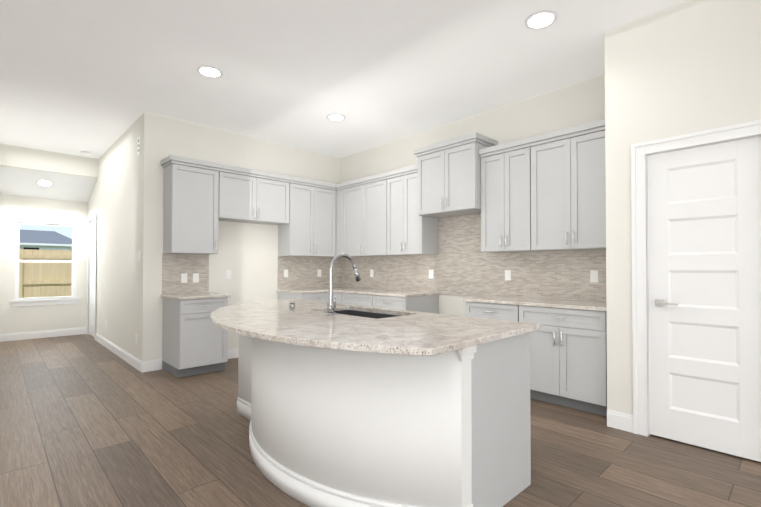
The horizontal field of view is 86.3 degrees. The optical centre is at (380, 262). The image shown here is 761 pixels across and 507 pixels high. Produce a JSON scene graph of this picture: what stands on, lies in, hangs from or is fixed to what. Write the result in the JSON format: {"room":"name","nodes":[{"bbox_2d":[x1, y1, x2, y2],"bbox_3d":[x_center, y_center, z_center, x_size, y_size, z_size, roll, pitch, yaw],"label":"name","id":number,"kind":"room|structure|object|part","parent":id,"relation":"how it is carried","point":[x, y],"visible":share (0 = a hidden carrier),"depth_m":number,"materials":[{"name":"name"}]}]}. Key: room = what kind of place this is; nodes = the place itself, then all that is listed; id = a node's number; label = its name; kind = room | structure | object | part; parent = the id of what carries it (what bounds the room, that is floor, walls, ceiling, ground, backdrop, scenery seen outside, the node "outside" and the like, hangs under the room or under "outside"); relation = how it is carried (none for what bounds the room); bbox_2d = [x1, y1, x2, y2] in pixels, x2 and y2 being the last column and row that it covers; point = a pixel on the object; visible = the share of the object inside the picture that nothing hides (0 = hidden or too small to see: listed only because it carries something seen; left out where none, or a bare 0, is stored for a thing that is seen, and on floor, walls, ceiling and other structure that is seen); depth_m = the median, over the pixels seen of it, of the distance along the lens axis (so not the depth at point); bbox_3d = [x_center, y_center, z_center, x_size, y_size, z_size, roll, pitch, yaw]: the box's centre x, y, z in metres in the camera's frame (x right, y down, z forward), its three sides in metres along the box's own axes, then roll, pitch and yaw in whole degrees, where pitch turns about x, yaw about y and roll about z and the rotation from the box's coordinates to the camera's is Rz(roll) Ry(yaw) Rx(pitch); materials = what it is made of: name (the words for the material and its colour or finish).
{"room":"kitchen","nodes":[
{"label":"kitchen","id":0,"kind":"room"},
{"bbox_2d":[0,194,87,333],"bbox_3d":[-5.944,-0.218,7.109,1.560,3.050,0.140,1,-1,-44],"label":"wall","id":1,"kind":"structure","parent":0,"point":[13,211],"depth_m":7.03,"materials":[{"name":"paint"}]},
{"bbox_2d":[0,327,85,341],"bbox_3d":[-5.891,1.244,7.035,1.320,0.125,0.013,1,-1,-44],"label":"baseboard","id":2,"kind":"structure","parent":1,"relation":"attached to","point":[39,334],"depth_m":7.04,"materials":[{"name":"white wood"}]},
{"bbox_2d":[11,222,79,306],"bbox_3d":[-5.864,0.022,7.131,0.930,1.430,0.135,1,-1,-44],"label":"window","id":3,"kind":"structure","parent":1,"relation":"in","point":[32,301],"depth_m":7.09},
{"bbox_2d":[0,166,96,201],"bbox_3d":[-5.595,-1.333,6.759,1.320,0.410,0.870,1,-1,-44],"label":"ceiling","id":4,"kind":"structure","parent":0,"point":[20,182],"depth_m":6.77,"materials":[{"name":"paint"}]},
{"bbox_2d":[36,179,53,185],"bbox_3d":[-5.529,-1.315,6.689,0.224,0.081,0.213,1,-1,-44],"label":"recessed light","id":5,"kind":"object","parent":4,"relation":"in","point":[42,182],"visible":1,"depth_m":6.68,"materials":[{"name":"white plastic"}]},
{"bbox_2d":[0,144,98,177],"bbox_3d":[-5.260,-1.597,6.411,1.320,0.310,0.120,1,-1,-44],"label":"header beam","id":6,"kind":"structure","parent":0,"point":[33,159],"depth_m":6.37,"materials":[{"name":"paint"}]},
{"bbox_2d":[88,115,141,359],"bbox_3d":[-4.093,-0.230,6.215,0.120,3.050,3.710,1,-1,-44],"label":"wall","id":7,"kind":"structure","parent":0,"point":[114,203],"depth_m":5.62,"materials":[{"name":"paint"}]},
{"bbox_2d":[86,214,96,339],"bbox_3d":[-5.037,0.243,7.181,0.141,2.130,0.840,1,-1,-44],"label":"door frame","id":8,"kind":"structure","parent":7,"relation":"attached to","point":[91,218],"depth_m":7.39,"materials":[{"name":"white wood"}]},
{"bbox_2d":[89,220,94,336],"bbox_3d":[-5.052,0.274,7.167,0.035,2.044,0.692,1,-1,-44],"label":"door","id":9,"kind":"structure","parent":7,"relation":"in","point":[92,283],"depth_m":7.24,"materials":[{"name":"white wood"}]},
{"bbox_2d":[95,333,141,371],"bbox_3d":[-3.789,1.227,5.782,0.013,0.125,2.930,1,-1,-44],"label":"baseboard","id":10,"kind":"structure","parent":7,"relation":"attached to","point":[130,359],"depth_m":5.50,"materials":[{"name":"white wood"}]},
{"bbox_2d":[138,137,139,153],"bbox_3d":[-2.930,-1.422,4.921,0.008,0.200,0.090,1,-1,-44],"label":"air vent","id":11,"kind":"object","parent":7,"relation":"in","point":[139,145],"visible":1,"depth_m":4.91,"materials":[{"name":"white metal"}]},
{"bbox_2d":[140,112,339,361],"bbox_3d":[-1.722,-0.235,5.833,3.020,3.050,0.120,1,-1,-44],"label":"wall","id":12,"kind":"structure","parent":0,"point":[247,255],"depth_m":5.38,"materials":[{"name":"paint"}]},
{"bbox_2d":[141,359,161,372],"bbox_3d":[-2.700,1.214,4.787,0.213,0.125,0.013,1,-1,-44],"label":"baseboard","id":13,"kind":"structure","parent":12,"relation":"attached to","point":[151,365],"depth_m":4.78,"materials":[{"name":"white wood"}]},
{"bbox_2d":[181,273,186,282],"bbox_3d":[-2.438,0.190,5.042,0.072,0.116,0.007,1,-1,-44],"label":"electrical outlet","id":14,"kind":"object","parent":12,"relation":"attached to","point":[183,277],"visible":1,"depth_m":5.04,"materials":[{"name":"white plastic"}]},
{"bbox_2d":[161,159,224,254],"bbox_3d":[-2.289,-0.641,4.985,0.601,1.061,0.324,1,-1,-44],"label":"upper cabinet","id":15,"kind":"object","parent":12,"relation":"attached to","point":[194,193],"depth_m":4.84,"materials":[{"name":"grey wood"}]},
{"bbox_2d":[193,273,198,282],"bbox_3d":[-2.336,0.191,5.138,0.072,0.116,0.008,1,-1,-44],"label":"electrical outlet","id":16,"kind":"object","parent":12,"relation":"attached to","point":[195,277],"visible":1,"depth_m":5.13,"materials":[{"name":"white plastic"}]},
{"bbox_2d":[225,270,230,278],"bbox_3d":[-2.039,0.155,5.436,0.072,0.116,0.008,1,-1,-44],"label":"light switch","id":17,"kind":"object","parent":12,"relation":"attached to","point":[228,274],"visible":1,"depth_m":5.43,"materials":[{"name":"white plastic"}]},
{"bbox_2d":[228,348,237,358],"bbox_3d":[-1.864,1.225,5.586,0.990,0.125,0.013,1,-1,-44],"label":"baseboard","id":18,"kind":"structure","parent":12,"relation":"attached to","point":[232,353],"depth_m":5.46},
{"bbox_2d":[162,253,339,293],"bbox_3d":[-1.652,0.145,5.805,2.690,0.490,0.010,1,-1,-44],"label":"backsplash","id":19,"kind":"structure","parent":12,"relation":"attached to","point":[302,272],"depth_m":5.95,"materials":[{"name":"tile"}]},
{"bbox_2d":[225,167,292,226],"bbox_3d":[-1.754,-0.860,5.499,0.996,0.610,0.324,1,-1,-44],"label":"upper cabinet","id":20,"kind":"object","parent":12,"relation":"attached to","point":[249,198],"depth_m":5.40,"materials":[{"name":"grey wood"}]},
{"bbox_2d":[278,179,332,256],"bbox_3d":[-1.122,-0.626,6.101,0.872,1.061,0.324,1,-1,-44],"label":"upper cabinet","id":21,"kind":"object","parent":12,"relation":"attached to","point":[310,234],"depth_m":5.96,"materials":[{"name":"grey wood"}]},
{"bbox_2d":[317,269,320,276],"bbox_3d":[-0.970,0.163,6.445,0.072,0.116,0.007,1,-1,-44],"label":"electrical outlet","id":22,"kind":"object","parent":12,"relation":"attached to","point":[318,272],"visible":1,"depth_m":6.44,"materials":[{"name":"white plastic"}]},
{"bbox_2d":[0,0,687,158],"bbox_3d":[-1.283,-1.878,1.328,11.600,0.120,12.970,1,-1,-44],"label":"ceiling","id":23,"kind":"structure","parent":0,"point":[97,79],"depth_m":3.64,"materials":[{"name":"paint"}]},
{"bbox_2d":[81,151,90,154],"bbox_3d":[-4.659,-1.735,6.421,0.130,0.035,0.130,1,-1,-44],"label":"smoke detector","id":24,"kind":"object","parent":23,"relation":"attached to","point":[85,153],"visible":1,"depth_m":6.38,"materials":[{"name":"white plastic"}]},
{"bbox_2d":[197,66,222,77],"bbox_3d":[-1.592,-1.782,3.792,0.224,0.009,0.224,1,-1,-44],"label":"recessed light","id":25,"kind":"object","parent":23,"relation":"in","point":[210,71],"visible":1,"depth_m":3.78,"materials":[{"name":"white plastic"}]},
{"bbox_2d":[327,114,344,120],"bbox_3d":[-0.540,-1.767,4.935,0.224,0.009,0.224,1,-1,-44],"label":"recessed light","id":26,"kind":"object","parent":23,"relation":"in","point":[336,117],"visible":1,"depth_m":4.92,"materials":[{"name":"white plastic"}]},
{"bbox_2d":[525,10,556,28],"bbox_3d":[1.184,-1.792,3.001,0.224,0.009,0.224,1,-1,-44],"label":"recessed light","id":27,"kind":"object","parent":23,"relation":"in","point":[541,19],"visible":1,"depth_m":2.98,"materials":[{"name":"white plastic"}]},
{"bbox_2d":[0,334,760,506],"bbox_3d":[-1.622,1.286,1.641,11.600,0.100,13.950,1,-1,-44],"label":"floor","id":28,"kind":"structure","parent":0,"point":[86,420],"depth_m":2.69,"materials":[{"name":"brown wood"}]},
{"bbox_2d":[162,299,227,377],"bbox_3d":[-2.210,0.842,4.838,0.538,0.870,0.619,1,-1,-44],"label":"base cabinet","id":29,"kind":"object","parent":28,"relation":"on","point":[191,344],"depth_m":4.61,"materials":[{"name":"grey wood"}]},
{"bbox_2d":[161,292,230,298],"bbox_3d":[-2.204,0.392,4.836,0.580,0.030,0.637,1,-1,-44],"label":"countertop","id":30,"kind":"structure","parent":29,"relation":"on","point":[208,295],"depth_m":4.66,"materials":[{"name":"beige stone"}]},
{"bbox_2d":[277,291,328,301],"bbox_3d":[-1.107,0.856,5.891,0.504,0.870,0.619,1,-1,-44],"label":"base cabinet","id":31,"kind":"object","parent":28,"relation":"on","point":[282,295],"depth_m":5.72,"materials":[{"name":"grey wood"}]},
{"bbox_2d":[333,295,340,303],"bbox_3d":[-0.383,0.857,5.978,0.619,0.870,0.277,1,-1,-44],"label":"base cabinet","id":32,"kind":"object","parent":28,"relation":"on","point":[338,301],"depth_m":5.77,"materials":[{"name":"grey wood"}]},
{"bbox_2d":[341,299,368,306],"bbox_3d":[-0.084,0.853,5.665,0.619,0.870,0.705,1,-1,-44],"label":"base cabinet","id":33,"kind":"object","parent":28,"relation":"on","point":[360,302],"depth_m":5.47,"materials":[{"name":"grey wood"}]},
{"bbox_2d":[235,333,530,506],"bbox_3d":[-0.280,0.815,2.742,1.096,0.870,2.262,1,-1,-44],"label":"kitchen island","id":34,"kind":"object","parent":28,"relation":"on","point":[342,405],"depth_m":1.98,"materials":[{"name":"white wood"}]},
{"bbox_3d":[-0.512,1.185,2.522,0.462,0.125,2.252,1,-1,-44],"label":"baseboard","id":35,"kind":"part","parent":34,"relation":"part of","materials":[{"name":"white wood"}]},
{"bbox_2d":[210,299,539,372],"bbox_3d":[-0.461,0.366,2.759,1.305,0.030,2.615,1,-1,-44],"label":"island countertop","id":36,"kind":"structure","parent":34,"relation":"on","point":[363,337],"depth_m":2.11,"materials":[{"name":"beige stone"}]},
{"bbox_2d":[326,253,360,314],"bbox_3d":[-0.240,0.142,2.821,0.297,0.418,0.096,1,-1,-44],"label":"faucet","id":37,"kind":"object","parent":36,"relation":"on","point":[331,306],"depth_m":2.75,"materials":[{"name":"silver metal"}]},
{"bbox_2d":[334,310,397,318],"bbox_3d":[-0.139,0.494,2.937,0.424,0.222,0.784,1,-1,-44],"label":"sink","id":38,"kind":"object","parent":36,"relation":"in","point":[376,314],"depth_m":3.17,"materials":[{"name":"black metal"}]},
{"bbox_2d":[369,295,438,313],"bbox_3d":[0.302,0.848,5.262,0.619,0.870,0.654,1,-1,-44],"label":"base cabinet","id":39,"kind":"object","parent":28,"relation":"on","point":[419,303],"depth_m":5.03,"materials":[{"name":"grey wood"}]},
{"bbox_2d":[285,287,439,298],"bbox_3d":[-0.376,0.402,5.582,1.165,0.030,2.085,1,-1,-44],"label":"countertop","id":40,"kind":"structure","parent":39,"relation":"on","point":[341,292],"depth_m":5.49,"materials":[{"name":"beige stone"}]},
{"bbox_2d":[466,303,508,320],"bbox_3d":[1.328,0.834,4.188,0.619,0.870,0.649,1,-1,-44],"label":"base cabinet","id":41,"kind":"object","parent":28,"relation":"on","point":[497,311],"depth_m":4.02,"materials":[{"name":"grey wood"}]},
{"bbox_2d":[509,307,606,416],"bbox_3d":[1.761,0.828,3.735,0.619,0.870,0.848,1,-1,-44],"label":"base cabinet","id":42,"kind":"object","parent":28,"relation":"on","point":[568,353],"depth_m":3.47,"materials":[{"name":"grey wood"}]},
{"bbox_2d":[463,296,606,310],"bbox_3d":[1.566,0.381,3.932,0.637,0.030,1.395,1,-1,-44],"label":"countertop","id":43,"kind":"structure","parent":42,"relation":"on","point":[570,305],"depth_m":3.78,"materials":[{"name":"beige stone"}]},
{"bbox_2d":[340,74,604,316],"bbox_3d":[0.846,-0.242,5.245,0.120,3.050,4.280,1,-1,-44],"label":"wall","id":44,"kind":"structure","parent":0,"point":[578,103],"depth_m":4.63,"materials":[{"name":"paint"}]},
{"bbox_2d":[333,183,344,256],"bbox_3d":[-0.528,-0.623,6.314,0.391,1.061,0.226,1,-1,-44],"label":"upper cabinet","id":45,"kind":"object","parent":44,"relation":"attached to","point":[338,192],"depth_m":6.24,"materials":[{"name":"grey wood"}]},
{"bbox_2d":[345,179,392,256],"bbox_3d":[-0.112,-0.629,5.927,0.324,1.061,1.025,1,-1,-44],"label":"upper cabinet","id":46,"kind":"object","parent":44,"relation":"attached to","point":[363,199],"depth_m":5.83,"materials":[{"name":"grey wood"}]},
{"bbox_2d":[381,167,437,254],"bbox_3d":[0.396,-0.635,5.396,0.324,1.061,0.689,1,-1,-44],"label":"upper cabinet","id":47,"kind":"object","parent":44,"relation":"attached to","point":[403,231],"depth_m":5.25,"materials":[{"name":"grey wood"}]},
{"bbox_2d":[429,270,432,278],"bbox_3d":[0.662,0.149,5.326,0.007,0.116,0.072,1,-1,-44],"label":"electrical outlet","id":48,"kind":"object","parent":44,"relation":"attached to","point":[430,274],"visible":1,"depth_m":5.32,"materials":[{"name":"white plastic"}]},
{"bbox_2d":[417,135,496,218],"bbox_3d":[0.888,-0.958,4.816,0.419,0.749,0.826,1,-1,-44],"label":"upper cabinet","id":49,"kind":"object","parent":44,"relation":"attached to","point":[449,176],"depth_m":4.63,"materials":[{"name":"grey wood"}]},
{"bbox_3d":[-0.183,-1.192,4.273,2.721,0.085,4.274,1,-1,-44],"label":"crown","id":50,"kind":"part","parent":49,"relation":"part of","materials":[{"name":"grey wood"}]},
{"bbox_2d":[340,213,605,301],"bbox_3d":[0.801,-0.083,5.195,0.010,0.990,4.267,1,-1,-44],"label":"backsplash","id":51,"kind":"structure","parent":44,"relation":"attached to","point":[460,264],"depth_m":4.84,"materials":[{"name":"tile"}]},
{"bbox_2d":[477,143,536,252],"bbox_3d":[1.428,-0.649,4.316,0.324,1.061,0.629,1,-1,-44],"label":"upper cabinet","id":52,"kind":"object","parent":44,"relation":"attached to","point":[500,212],"depth_m":4.25,"materials":[{"name":"grey wood"}]},
{"bbox_2d":[505,270,510,279],"bbox_3d":[1.422,0.139,4.531,0.007,0.116,0.072,1,-1,-44],"label":"electrical outlet","id":53,"kind":"object","parent":44,"relation":"attached to","point":[507,274],"visible":1,"depth_m":4.53,"materials":[{"name":"white plastic"}]},
{"bbox_2d":[521,123,605,250],"bbox_3d":[1.861,-0.655,3.864,0.324,1.061,0.868,1,-1,-44],"label":"upper cabinet","id":54,"kind":"object","parent":44,"relation":"attached to","point":[544,192],"depth_m":3.78,"materials":[{"name":"grey wood"}]},
{"bbox_2d":[590,270,597,282],"bbox_3d":[2.044,0.130,3.880,0.007,0.116,0.072,1,-1,-44],"label":"electrical outlet","id":55,"kind":"object","parent":44,"relation":"attached to","point":[593,275],"visible":1,"depth_m":3.88,"materials":[{"name":"white plastic"}]},
{"bbox_2d":[605,0,760,414],"bbox_3d":[2.125,-0.274,2.836,0.120,3.050,0.970,1,-1,-44],"label":"wall","id":56,"kind":"structure","parent":0,"point":[689,66],"depth_m":2.91,"materials":[{"name":"paint"}]},
{"bbox_2d":[607,410,632,432],"bbox_3d":[1.806,1.192,3.055,0.013,0.125,0.185,1,-1,-44],"label":"baseboard","id":57,"kind":"structure","parent":56,"relation":"attached to","point":[620,421],"depth_m":3.05,"materials":[{"name":"white wood"}]},
{"bbox_2d":[631,120,760,436],"bbox_3d":[2.183,0.185,2.754,0.141,2.130,0.800,1,-1,-44],"label":"door frame","id":58,"kind":"structure","parent":56,"relation":"attached to","point":[640,293],"depth_m":2.95,"materials":[{"name":"white wood"}]},
{"bbox_2d":[647,136,760,461],"bbox_3d":[2.154,0.226,2.725,0.093,2.024,0.612,1,-1,-44],"label":"pantry door","id":59,"kind":"structure","parent":56,"relation":"in","point":[704,247],"depth_m":2.72,"materials":[{"name":"white wood"}]},
{"label":"outside","id":60,"kind":"structure","parent":0,"visible":0},
{"bbox_3d":[-19.481,1.713,19.163,50.000,0.100,36.030,1,-1,-44],"label":"ground","id":61,"kind":"structure","parent":60,"visible":0},
{"bbox_2d":[19,230,71,276],"bbox_3d":[-36.100,-0.566,30.422,22.190,4.750,3.930,1,-1,-44],"label":"house","id":62,"kind":"structure","parent":61,"relation":"on","point":[40,240],"depth_m":35.26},
{"bbox_2d":[19,249,71,297],"bbox_3d":[-6.443,0.633,9.892,20.018,1.820,0.108,1,-1,-44],"label":"fence","id":63,"kind":"object","parent":61,"relation":"on","point":[50,280],"visible":0.06,"depth_m":8.99,"materials":[{"name":"brown wood"}]}
]}

